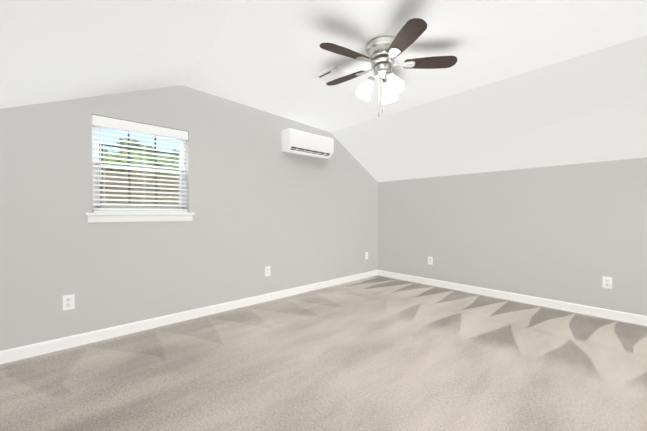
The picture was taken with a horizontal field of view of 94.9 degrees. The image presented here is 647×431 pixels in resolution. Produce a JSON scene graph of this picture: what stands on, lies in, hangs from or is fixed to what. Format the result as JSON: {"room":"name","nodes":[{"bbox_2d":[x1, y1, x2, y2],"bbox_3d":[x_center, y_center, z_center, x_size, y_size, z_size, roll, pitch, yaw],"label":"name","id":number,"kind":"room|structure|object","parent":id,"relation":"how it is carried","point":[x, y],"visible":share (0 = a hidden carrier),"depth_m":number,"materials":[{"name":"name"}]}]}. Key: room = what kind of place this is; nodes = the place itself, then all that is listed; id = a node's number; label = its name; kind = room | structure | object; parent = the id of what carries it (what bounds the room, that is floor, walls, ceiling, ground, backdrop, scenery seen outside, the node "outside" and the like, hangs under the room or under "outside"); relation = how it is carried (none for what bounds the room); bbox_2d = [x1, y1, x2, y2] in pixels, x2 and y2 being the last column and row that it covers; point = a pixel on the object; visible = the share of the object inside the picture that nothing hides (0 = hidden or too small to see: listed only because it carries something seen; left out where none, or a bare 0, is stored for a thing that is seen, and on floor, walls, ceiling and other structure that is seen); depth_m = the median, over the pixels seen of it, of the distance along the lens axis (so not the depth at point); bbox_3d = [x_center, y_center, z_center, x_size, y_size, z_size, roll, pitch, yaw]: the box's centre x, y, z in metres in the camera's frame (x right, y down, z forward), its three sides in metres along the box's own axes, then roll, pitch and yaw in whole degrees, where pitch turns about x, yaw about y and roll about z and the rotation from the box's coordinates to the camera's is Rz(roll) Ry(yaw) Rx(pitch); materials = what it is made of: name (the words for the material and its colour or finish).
{"room":"empty attic room","nodes":[
{"label":"empty attic room","id":0,"kind":"room"},
{"bbox_2d":[0,0,245,108],"bbox_3d":[-0.974,-0.767,-0.161,3.446,1.627,6.264,0,1,-39],"label":"ceiling","id":1,"kind":"structure","parent":0,"point":[55,50],"depth_m":2.02,"materials":[{"name":"white paint"}]},
{"bbox_2d":[0,85,377,350],"bbox_3d":[-1.597,-0.219,3.466,7.450,2.832,0.150,-1,1,-43],"label":"wall","id":2,"kind":"structure","parent":0,"point":[259,200],"depth_m":3.31,"materials":[{"name":"grey paint"}]},
{"bbox_2d":[63,294,74,310],"bbox_3d":[-2.315,0.789,2.699,0.083,0.136,0.008,-1,1,-43],"label":"electrical outlet","id":3,"kind":"object","parent":2,"relation":"attached to","point":[68,302],"visible":1,"depth_m":2.70,"materials":[{"name":"white plastic"}]},
{"bbox_2d":[92,126,186,212],"bbox_3d":[-1.938,-0.498,3.184,0.880,0.935,0.065,-1,1,-43],"label":"window unit","id":4,"kind":"structure","parent":2,"relation":"in","point":[134,171],"depth_m":3.14,"materials":[{"name":"clear glass"}]},
{"bbox_2d":[92,115,187,212],"bbox_3d":[-1.888,-0.495,3.131,0.868,0.926,0.061,-1,1,-43],"label":"window blinds","id":5,"kind":"object","parent":4,"relation":"attached to","point":[109,124],"visible":0.96,"depth_m":3.08,"materials":[{"name":"white plastic"}]},
{"bbox_2d":[86,213,194,222],"bbox_3d":[-1.878,0.018,3.125,0.980,0.095,0.120,-1,1,-43],"label":"window sill","id":6,"kind":"structure","parent":2,"relation":"attached to","point":[121,217],"depth_m":3.05,"materials":[{"name":"white wood"}]},
{"bbox_2d":[0,270,377,363],"bbox_3d":[-1.309,1.143,3.636,6.486,0.105,0.014,-1,1,-43],"label":"baseboard","id":7,"kind":"structure","parent":2,"relation":"attached to","point":[27,351],"depth_m":3.15,"materials":[{"name":"white wood"}]},
{"bbox_2d":[265,266,269,275],"bbox_3d":[-0.775,0.776,4.134,0.083,0.136,0.008,-1,1,-43],"label":"electrical outlet","id":8,"kind":"object","parent":2,"relation":"attached to","point":[267,270],"visible":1,"depth_m":4.13,"materials":[{"name":"white plastic"}]},
{"bbox_2d":[282,128,333,158],"bbox_3d":[-0.219,-1.057,4.495,0.860,0.345,0.209,-1,1,-43],"label":"mini-split air conditioner","id":9,"kind":"object","parent":2,"relation":"attached to","point":[295,141],"visible":1,"depth_m":4.36,"materials":[{"name":"white plastic"}]},
{"bbox_2d":[0,275,646,430],"bbox_3d":[0.499,1.268,1.231,7.450,0.100,6.300,-1,1,-43],"label":"floor","id":10,"kind":"structure","parent":0,"point":[378,353],"depth_m":2.30,"materials":[{"name":"carpet"}]},
{"bbox_2d":[182,0,646,131],"bbox_3d":[1.148,-1.477,1.809,2.777,0.244,6.000,-1,1,-43],"label":"ceiling","id":11,"kind":"structure","parent":0,"point":[271,57],"depth_m":2.47,"materials":[{"name":"white paint"}]},
{"bbox_2d":[314,66,353,86],"bbox_3d":[0.115,-1.418,3.041,0.300,0.012,0.300,3,-2,-43],"label":"ceiling vent","id":12,"kind":"object","parent":11,"relation":"in","point":[331,74],"visible":0.71,"depth_m":2.99,"materials":[{"name":"white plastic"}]},
{"bbox_2d":[320,18,456,116],"bbox_3d":[0.463,-1.121,2.520,1.152,0.615,1.136,-1,1,-43],"label":"ceiling fan","id":13,"kind":"object","parent":11,"relation":"hanging from","point":[382,52],"visible":1,"depth_m":2.42,"materials":[{"name":"brown wood"}]},
{"bbox_2d":[331,35,646,181],"bbox_3d":[2.554,-1.063,3.123,1.534,0.868,6.000,-1,1,-43],"label":"ceiling","id":14,"kind":"structure","parent":0,"point":[591,107],"depth_m":3.39,"materials":[{"name":"white paint"}]},
{"bbox_2d":[378,157,646,315],"bbox_3d":[3.221,0.155,3.654,0.150,2.080,6.150,-1,1,-43],"label":"wall","id":15,"kind":"structure","parent":0,"point":[573,233],"depth_m":4.00,"materials":[{"name":"grey paint"}]},
{"bbox_2d":[428,256,432,264],"bbox_3d":[1.816,0.767,5.051,0.008,0.136,0.083,-1,1,-43],"label":"electrical outlet","id":16,"kind":"object","parent":15,"relation":"attached to","point":[430,260],"visible":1,"depth_m":5.04,"materials":[{"name":"white plastic"}]},
{"bbox_2d":[378,270,646,325],"bbox_3d":[3.110,1.143,3.662,0.014,0.105,6.000,-1,1,-43],"label":"baseboard","id":17,"kind":"structure","parent":15,"relation":"attached to","point":[605,313],"depth_m":3.99,"materials":[{"name":"white wood"}]},
{"bbox_2d":[602,276,611,288],"bbox_3d":[3.303,0.782,3.456,0.008,0.136,0.083,-1,1,-43],"label":"electrical outlet","id":18,"kind":"object","parent":15,"relation":"attached to","point":[607,282],"visible":1,"depth_m":3.45,"materials":[{"name":"white plastic"}]},
{"label":"outside","id":19,"kind":"structure","parent":0,"visible":0},
{"bbox_2d":[99,127,179,206],"bbox_3d":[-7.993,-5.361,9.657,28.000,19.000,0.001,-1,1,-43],"label":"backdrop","id":20,"kind":"structure","parent":19,"point":[139,145],"depth_m":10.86,"materials":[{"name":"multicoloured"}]}
]}

